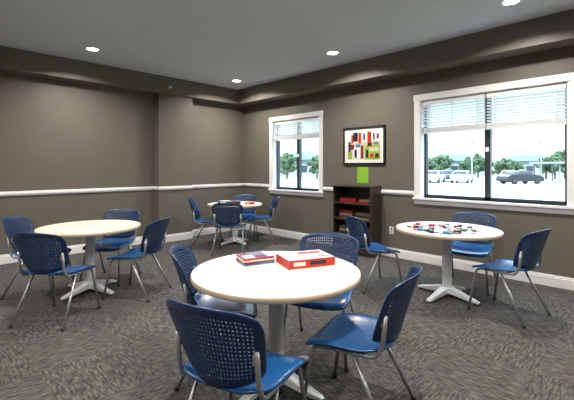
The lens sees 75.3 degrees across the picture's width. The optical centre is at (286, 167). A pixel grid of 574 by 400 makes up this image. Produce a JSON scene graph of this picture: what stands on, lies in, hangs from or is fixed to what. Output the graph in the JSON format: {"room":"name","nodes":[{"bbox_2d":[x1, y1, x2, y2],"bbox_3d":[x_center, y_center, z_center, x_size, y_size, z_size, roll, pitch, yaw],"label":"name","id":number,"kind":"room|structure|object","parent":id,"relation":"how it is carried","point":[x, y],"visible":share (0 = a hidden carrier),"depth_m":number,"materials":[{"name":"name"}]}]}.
{"room":"common room","nodes":[
{"label":"common room","id":0,"kind":"room"},
{"bbox_2d":[0,71,242,254],"bbox_3d":[-3.815,-0.155,5.738,7.920,3.110,0.390,0,0,-45],"label":"wall","id":1,"kind":"structure","parent":0,"point":[55,134],"depth_m":6.45,"materials":[{"name":"paint"}]},
{"bbox_2d":[0,183,242,196],"bbox_3d":[-3.673,0.380,5.720,7.694,0.070,0.216,0,0,-45],"label":"trim","id":2,"kind":"structure","parent":1,"relation":"attached to","point":[93,190],"depth_m":6.42,"materials":[{"name":"white"}]},
{"bbox_2d":[0,223,242,264],"bbox_3d":[-3.673,1.330,5.727,7.704,0.140,0.206,0,0,-45],"label":"baseboard","id":3,"kind":"structure","parent":1,"relation":"attached to","point":[6,258],"depth_m":7.03,"materials":[{"name":"white wood"}]},
{"bbox_2d":[0,229,573,399],"bbox_3d":[-0.506,1.460,2.570,8.120,0.120,9.550,0,0,-45],"label":"floor","id":4,"kind":"structure","parent":0,"point":[124,349],"depth_m":3.07,"materials":[{"name":"carpet"}]},
{"bbox_2d":[0,216,73,300],"bbox_3d":[-2.837,0.974,4.214,0.613,0.852,0.530,0,0,-6],"label":"plastic chair","id":5,"kind":"object","parent":4,"relation":"on","point":[11,224],"visible":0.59,"depth_m":4.17,"materials":[{"name":"blue plastic"}]},
{"bbox_2d":[8,233,100,331],"bbox_3d":[-2.147,0.974,3.443,0.530,0.852,0.613,0,0,7],"label":"plastic chair","id":6,"kind":"object","parent":4,"relation":"on","point":[26,244],"visible":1,"depth_m":3.24,"materials":[{"name":"blue plastic"}]},
{"bbox_2d":[34,220,140,300],"bbox_3d":[-2.230,1.030,4.220,1.060,0.741,1.060,0,0,28],"label":"round table","id":7,"kind":"object","parent":4,"relation":"on","point":[89,229],"visible":0.91,"depth_m":4.16,"materials":[{"name":"beige laminate"}]},
{"bbox_2d":[79,208,140,285],"bbox_3d":[-2.214,0.974,4.737,0.530,0.852,0.613,0,0,6],"label":"plastic chair","id":8,"kind":"object","parent":4,"relation":"on","point":[112,242],"visible":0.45,"depth_m":4.86,"materials":[{"name":"blue plastic"}]},
{"bbox_2d":[102,217,171,302],"bbox_3d":[-1.623,0.974,4.151,0.613,0.852,0.530,0,0,9],"label":"plastic chair","id":9,"kind":"object","parent":4,"relation":"on","point":[154,234],"visible":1,"depth_m":3.98,"materials":[{"name":"blue plastic"}]},
{"bbox_2d":[188,198,222,248],"bbox_3d":[-1.477,0.974,6.714,0.613,0.852,0.530,0,0,-6],"label":"plastic chair","id":10,"kind":"object","parent":4,"relation":"on","point":[193,204],"visible":0.98,"depth_m":6.61,"materials":[{"name":"blue plastic"}]},
{"bbox_2d":[169,244,257,391],"bbox_3d":[-0.507,0.974,2.613,0.613,0.852,0.530,0,0,-7],"label":"plastic chair","id":11,"kind":"object","parent":4,"relation":"on","point":[183,257],"visible":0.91,"depth_m":2.60,"materials":[{"name":"blue plastic"}]},
{"bbox_2d":[211,203,247,255],"bbox_3d":[-0.943,0.974,6.143,0.530,0.852,0.613,0,0,3],"label":"plastic chair","id":12,"kind":"object","parent":4,"relation":"on","point":[218,209],"visible":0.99,"depth_m":5.95,"materials":[{"name":"blue plastic"}]},
{"bbox_2d":[207,201,261,245],"bbox_3d":[-0.965,1.030,6.900,1.000,0.741,1.000,0,0,-45],"label":"round table","id":13,"kind":"object","parent":4,"relation":"on","point":[234,238],"visible":0.61,"depth_m":6.83,"materials":[{"name":"beige laminate"}]},
{"bbox_2d":[218,200,240,203],"bbox_3d":[-1.060,0.632,6.880,0.400,0.052,0.261,0,0,-5],"label":"board game box","id":14,"kind":"object","parent":13,"relation":"on","point":[219,201],"visible":0.84,"depth_m":6.76,"materials":[{"name":"white cardboard"}]},
{"bbox_2d":[166,299,306,399],"bbox_3d":[-0.231,0.974,1.749,0.530,0.852,0.613,0,0,27],"label":"plastic chair","id":15,"kind":"object","parent":4,"relation":"on","point":[218,359],"visible":1,"depth_m":1.54,"materials":[{"name":"blue plastic"}]},
{"bbox_2d":[229,194,257,240],"bbox_3d":[-0.860,0.974,7.477,0.530,0.852,0.613,0,0,0],"label":"plastic chair","id":16,"kind":"object","parent":4,"relation":"on","point":[247,214],"visible":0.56,"depth_m":7.66,"materials":[{"name":"blue plastic"}]},
{"bbox_2d":[248,196,279,243],"bbox_3d":[-0.443,0.974,7.106,0.613,0.852,0.530,0,0,-6],"label":"plastic chair","id":17,"kind":"object","parent":4,"relation":"on","point":[272,209],"visible":1,"depth_m":6.96,"materials":[{"name":"blue plastic"}]},
{"bbox_2d":[190,251,360,399],"bbox_3d":[-0.070,1.030,2.420,1.080,0.741,1.080,0,0,-45],"label":"round table","id":18,"kind":"object","parent":4,"relation":"on","point":[273,285],"visible":0.69,"depth_m":2.21,"materials":[{"name":"beige laminate"}]},
{"bbox_2d":[236,251,274,265],"bbox_3d":[-0.225,0.634,2.620,0.235,0.049,0.198,0,0,-25],"label":"magazine stack","id":19,"kind":"object","parent":18,"relation":"on","point":[259,257],"visible":1,"depth_m":2.56,"materials":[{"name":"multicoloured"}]},
{"bbox_2d":[276,250,334,269],"bbox_3d":[0.125,0.630,2.580,0.340,0.057,0.241,0,0,-22],"label":"board game box","id":20,"kind":"object","parent":18,"relation":"on","point":[310,258],"visible":1,"depth_m":2.50,"materials":[{"name":"red cardboard"}]},
{"bbox_2d":[284,232,358,372],"bbox_3d":[0.280,0.974,2.914,0.530,0.852,0.613,0,0,21],"label":"plastic chair","id":21,"kind":"object","parent":4,"relation":"on","point":[341,302],"visible":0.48,"depth_m":3.06,"materials":[{"name":"blue plastic"}]},
{"bbox_2d":[333,184,380,257],"bbox_3d":[1.144,0.844,6.136,0.305,1.112,0.750,0,0,-45],"label":"bookshelf","id":22,"kind":"object","parent":4,"relation":"on","point":[373,193],"visible":0.59,"depth_m":6.14,"materials":[{"name":"brown wood"}]},
{"bbox_2d":[339,197,369,251],"bbox_3d":[1.154,0.913,6.122,0.229,0.832,0.586,0,0,-45],"label":"books","id":23,"kind":"object","parent":22,"relation":"in","point":[355,213],"visible":0.42,"depth_m":6.09,"materials":[{"name":"red paper"}]},
{"bbox_2d":[301,266,422,399],"bbox_3d":[0.450,0.974,2.131,0.613,0.852,0.530,0,0,30],"label":"plastic chair","id":24,"kind":"object","parent":4,"relation":"on","point":[353,334],"visible":1,"depth_m":1.99,"materials":[{"name":"blue plastic"}]},
{"bbox_2d":[343,214,402,293],"bbox_3d":[0.985,0.974,4.443,0.613,0.852,0.530,0,0,-17],"label":"plastic chair","id":25,"kind":"object","parent":4,"relation":"on","point":[354,224],"visible":0.88,"depth_m":4.27,"materials":[{"name":"blue plastic"}]},
{"bbox_2d":[396,221,503,305],"bbox_3d":[1.745,1.030,4.060,1.070,0.741,1.070,0,0,-1],"label":"round table","id":26,"kind":"object","parent":4,"relation":"on","point":[488,233],"visible":0.91,"depth_m":3.98,"materials":[{"name":"beige laminate"}]},
{"bbox_2d":[407,222,481,234],"bbox_3d":[1.684,0.644,4.027,0.700,0.029,0.717,0,0,3],"label":"chip","id":27,"kind":"object","parent":26,"relation":"on","point":[441,225],"visible":1,"depth_m":3.94,"materials":[{"name":"multicoloured"}]},
{"bbox_2d":[441,211,496,295],"bbox_3d":[2.196,0.974,4.465,0.530,0.852,0.613,0,0,39],"label":"plastic chair","id":28,"kind":"object","parent":4,"relation":"on","point":[462,248],"visible":0.5,"depth_m":4.51,"materials":[{"name":"blue plastic"}]},
{"bbox_2d":[467,229,551,328],"bbox_3d":[2.162,0.974,3.572,0.530,0.852,0.613,0,0,-34],"label":"plastic chair","id":29,"kind":"object","parent":4,"relation":"on","point":[532,250],"visible":1,"depth_m":3.38,"materials":[{"name":"blue plastic"}]},
{"bbox_2d":[0,9,573,106],"bbox_3d":[-0.506,-1.555,2.570,9.150,0.310,7.720,0,0,45],"label":"soffit","id":30,"kind":"structure","parent":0,"point":[556,30],"depth_m":5.63,"materials":[{"name":"grey paint"}]},
{"bbox_2d":[0,0,573,89],"bbox_3d":[-0.506,-1.810,2.570,8.120,0.200,9.550,0,0,-45],"label":"ceiling","id":31,"kind":"structure","parent":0,"point":[211,42],"depth_m":4.63,"materials":[{"name":"paint"}]},
{"bbox_2d":[84,46,100,51],"bbox_3d":[-2.793,-1.704,5.339,0.210,0.011,0.210,0,0,-45],"label":"recessed light","id":32,"kind":"object","parent":31,"relation":"in","point":[93,49],"visible":1,"depth_m":5.34,"materials":[{"name":"white"}]},
{"bbox_2d":[326,50,339,54],"bbox_3d":[0.679,-1.704,5.515,0.210,0.011,0.210,0,0,-45],"label":"recessed light","id":33,"kind":"object","parent":31,"relation":"in","point":[333,52],"visible":1,"depth_m":5.49,"materials":[{"name":"white"}]},
{"bbox_2d":[500,0,522,5],"bbox_3d":[2.298,-1.704,3.811,0.210,0.011,0.210,0,0,-45],"label":"recessed light","id":34,"kind":"object","parent":31,"relation":"in","point":[503,2],"visible":1,"depth_m":3.83,"materials":[{"name":"white"}]},
{"bbox_2d":[243,45,573,277],"bbox_3d":[2.295,-0.155,5.370,0.200,3.110,9.550,0,0,-45],"label":"wall","id":35,"kind":"structure","parent":0,"point":[390,103],"depth_m":5.85,"materials":[{"name":"paint"}]},
{"bbox_2d":[268,110,323,196],"bbox_3d":[0.195,-0.263,7.414,0.220,1.595,1.480,0,0,-45],"label":"window","id":36,"kind":"structure","parent":35,"relation":"in","point":[274,151],"depth_m":7.46,"materials":[{"name":"white"}]},
{"bbox_2d":[274,117,318,145],"bbox_3d":[0.180,-0.703,7.400,0.070,0.505,1.230,0,0,-45],"label":"window blind","id":37,"kind":"object","parent":36,"relation":"attached to","point":[290,123],"visible":0.86,"depth_m":7.37,"materials":[{"name":"white plastic"}]},
{"bbox_2d":[242,183,413,195],"bbox_3d":[2.215,0.380,5.291,0.026,0.070,9.150,0,0,-45],"label":"trim","id":38,"kind":"structure","parent":35,"relation":"attached to","point":[395,192],"depth_m":5.96,"materials":[{"name":"white wood"}]},
{"bbox_2d":[357,167,367,182],"bbox_3d":[1.272,0.115,6.250,0.002,0.270,0.220,0,0,-45],"label":"paper notice","id":39,"kind":"object","parent":35,"relation":"attached to","point":[362,172],"visible":1,"depth_m":6.25,"materials":[{"name":"green paper"}]},
{"bbox_2d":[343,125,385,164],"bbox_3d":[1.279,-0.375,6.225,0.028,0.630,0.815,0,0,-45],"label":"framed picture","id":40,"kind":"object","parent":35,"relation":"attached to","point":[367,144],"visible":1,"depth_m":6.21,"materials":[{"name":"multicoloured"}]},
{"bbox_2d":[389,226,393,233],"bbox_3d":[1.648,0.983,5.870,0.008,0.115,0.070,0,0,-45],"label":"power outlet","id":41,"kind":"object","parent":35,"relation":"attached to","point":[391,229],"visible":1,"depth_m":5.87,"materials":[{"name":"white plastic"}]},
{"bbox_2d":[243,223,573,290],"bbox_3d":[2.218,1.330,5.294,0.016,0.140,9.150,0,0,-45],"label":"baseboard","id":42,"kind":"structure","parent":35,"relation":"attached to","point":[561,282],"depth_m":5.13,"materials":[{"name":"white wood"}]},
{"bbox_2d":[412,72,573,214],"bbox_3d":[2.655,-0.278,4.953,0.220,1.625,1.980,0,0,-45],"label":"window","id":43,"kind":"structure","parent":35,"relation":"in","point":[420,140],"depth_m":4.96,"materials":[{"name":"white"}]},
{"bbox_2d":[422,94,485,140],"bbox_3d":[2.332,-0.688,5.249,0.070,0.595,0.855,0,0,-45],"label":"window blind","id":44,"kind":"object","parent":43,"relation":"attached to","point":[472,127],"visible":1,"depth_m":5.22,"materials":[{"name":"white plastic"}]},
{"bbox_2d":[486,83,566,137],"bbox_3d":[2.950,-0.688,4.630,0.070,0.595,0.855,0,0,-45],"label":"window blind","id":45,"kind":"object","parent":43,"relation":"attached to","point":[526,92],"visible":0.9,"depth_m":4.60,"materials":[{"name":"white plastic"}]},
{"bbox_2d":[280,173,564,200],"bbox_3d":[21.213,1.825,91.924,280.000,0.150,340.000,0,0,-45],"label":"ground","id":46,"kind":"structure","parent":0,"point":[548,189],"depth_m":33.38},
{"bbox_2d":[280,158,288,174],"bbox_3d":[-1.441,0.071,55.903,3.116,3.412,3.231,0,0,16],"label":"tree","id":47,"kind":"object","parent":46,"relation":"on","point":[282,161],"visible":0.25,"depth_m":55.38,"materials":[{"name":"green plant"}]},
{"bbox_2d":[280,152,296,178],"bbox_3d":[0.110,-0.370,59.613,4.108,4.292,3.974,0,0,-45],"label":"tree","id":48,"kind":"object","parent":46,"relation":"on","point":[290,158],"visible":0.64,"depth_m":59.23,"materials":[{"name":"green plant"}]},
{"bbox_2d":[280,152,318,176],"bbox_3d":[3.183,-0.700,74.000,9.200,4.900,7.200,0,0,15],"label":"building","id":49,"kind":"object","parent":46,"relation":"on","point":[306,156],"visible":0.34,"depth_m":71.02,"materials":[{"name":"grey paint"}]},
{"bbox_2d":[306,155,318,178],"bbox_3d":[4.614,-0.173,57.912,3.403,3.900,3.297,0,0,23],"label":"tree","id":50,"kind":"object","parent":46,"relation":"on","point":[314,164],"visible":0.68,"depth_m":57.50,"materials":[{"name":"green plant"}]},
{"bbox_2d":[428,158,439,169],"bbox_3d":[23.184,0.049,59.983,2.648,3.456,3.344,0,0,-13],"label":"tree","id":51,"kind":"object","parent":46,"relation":"on","point":[432,164],"visible":0.62,"depth_m":59.25,"materials":[{"name":"green plant"}]},
{"bbox_2d":[428,170,445,182],"bbox_3d":[17.782,1.012,45.000,1.840,1.465,4.560,0,0,35],"label":"car","id":52,"kind":"object","parent":46,"relation":"on","point":[433,175],"visible":0.73,"depth_m":43.72,"materials":[{"name":"white metal"}]},
{"bbox_2d":[432,154,453,169],"bbox_3d":[26.514,-0.295,63.953,3.930,4.142,3.707,0,0,10],"label":"tree","id":53,"kind":"object","parent":46,"relation":"on","point":[441,160],"visible":0.67,"depth_m":62.96,"materials":[{"name":"green plant"}]},
{"bbox_2d":[441,170,453,181],"bbox_3d":[21.207,1.012,49.000,1.840,1.465,4.560,0,0,35],"label":"car","id":54,"kind":"object","parent":46,"relation":"on","point":[447,173],"visible":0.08,"depth_m":47.82,"materials":[{"name":"white metal"}]},
{"bbox_2d":[450,170,472,182],"bbox_3d":[20.699,1.012,44.000,1.840,1.465,4.560,0,0,35],"label":"car","id":55,"kind":"object","parent":46,"relation":"on","point":[457,175],"visible":0.99,"depth_m":42.60,"materials":[{"name":"white metal"}]},
{"bbox_2d":[441,154,484,175],"bbox_3d":[37.935,-0.700,84.000,12.200,4.900,8.200,0,0,15],"label":"building","id":56,"kind":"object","parent":46,"relation":"on","point":[456,157],"visible":0.13,"depth_m":80.96,"materials":[{"name":"grey paint"}]},
{"bbox_2d":[457,156,478,174],"bbox_3d":[29.062,-0.069,60.108,3.566,3.691,3.212,0,0,-45],"label":"tree","id":57,"kind":"object","parent":46,"relation":"on","point":[466,164],"visible":0.81,"depth_m":59.62,"materials":[{"name":"green plant"}]},
{"bbox_2d":[471,141,472,174],"bbox_3d":[24.866,-0.880,50.000,0.360,5.260,1.900,0,0,28],"label":"street lamp","id":58,"kind":"object","parent":46,"relation":"on","point":[471,141],"visible":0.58,"depth_m":49.97,"materials":[{"name":"grey metal"}]},
{"bbox_2d":[470,153,484,177],"bbox_3d":[32.658,-0.451,64.034,4.401,4.454,3.904,0,0,-6],"label":"tree","id":59,"kind":"object","parent":46,"relation":"on","point":[481,161],"visible":0.48,"depth_m":63.30,"materials":[{"name":"green plant"}]},
{"bbox_2d":[492,157,515,174],"bbox_3d":[33.772,0.050,58.011,3.252,3.453,3.064,0,0,-45],"label":"tree","id":60,"kind":"object","parent":46,"relation":"on","point":[503,164],"visible":0.87,"depth_m":57.47,"materials":[{"name":"green plant"}]},
{"bbox_2d":[499,170,515,181],"bbox_3d":[28.048,1.012,47.000,1.840,1.465,4.560,0,0,35],"label":"car","id":61,"kind":"object","parent":46,"relation":"on","point":[503,171],"visible":0.11,"depth_m":46.37,"materials":[{"name":"white"}]},
{"bbox_2d":[512,162,524,170],"bbox_3d":[40.608,0.338,66.034,2.711,2.881,2.942,0,0,-45],"label":"tree","id":62,"kind":"object","parent":46,"relation":"on","point":[517,165],"visible":0.48,"depth_m":65.34,"materials":[{"name":"green plant"}]},
{"bbox_2d":[496,171,544,183],"bbox_3d":[25.680,1.012,41.000,4.560,1.465,1.840,0,0,-10],"label":"car","id":63,"kind":"object","parent":46,"relation":"on","point":[513,177],"visible":0.96,"depth_m":40.25,"materials":[{"name":"black metal"}]},
{"bbox_2d":[499,155,558,175],"bbox_3d":[58.306,-0.700,90.000,12.200,4.900,8.200,0,0,15],"label":"building","id":64,"kind":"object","parent":46,"relation":"on","point":[525,159],"visible":0.2,"depth_m":86.99,"materials":[{"name":"grey paint"}]},
{"bbox_2d":[539,141,542,175],"bbox_3d":[35.505,-0.980,52.000,0.360,5.460,1.900,0,0,28],"label":"street lamp","id":65,"kind":"object","parent":46,"relation":"on","point":[540,141],"visible":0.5,"depth_m":51.94,"materials":[{"name":"grey metal"}]},
{"bbox_2d":[535,160,553,178],"bbox_3d":[41.618,0.153,60.054,2.890,3.249,3.046,0,0,-45],"label":"tree","id":66,"kind":"object","parent":46,"relation":"on","point":[546,169],"visible":0.27,"depth_m":59.66,"materials":[{"name":"green plant"}]},
{"bbox_2d":[529,162,564,181],"bbox_3d":[33.987,0.500,47.000,5.000,2.500,5.200,0,0,25],"label":"carport","id":67,"kind":"object","parent":46,"relation":"on","point":[534,163],"visible":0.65,"depth_m":45.46,"materials":[{"name":"grey metal"}]},
{"bbox_2d":[538,153,564,178],"bbox_3d":[41.725,-0.284,57.990,3.606,4.120,3.983,0,0,-21],"label":"tree","id":68,"kind":"object","parent":46,"relation":"on","point":[557,157],"visible":0.66,"depth_m":57.76,"materials":[{"name":"green plant"}]},
{"bbox_2d":[554,150,564,178],"bbox_3d":[46.642,-0.750,61.993,4.652,5.049,4.397,0,0,-1],"label":"tree","id":69,"kind":"object","parent":46,"relation":"on","point":[562,153],"visible":0.1,"depth_m":62.11,"materials":[{"name":"green plant"}]}
]}

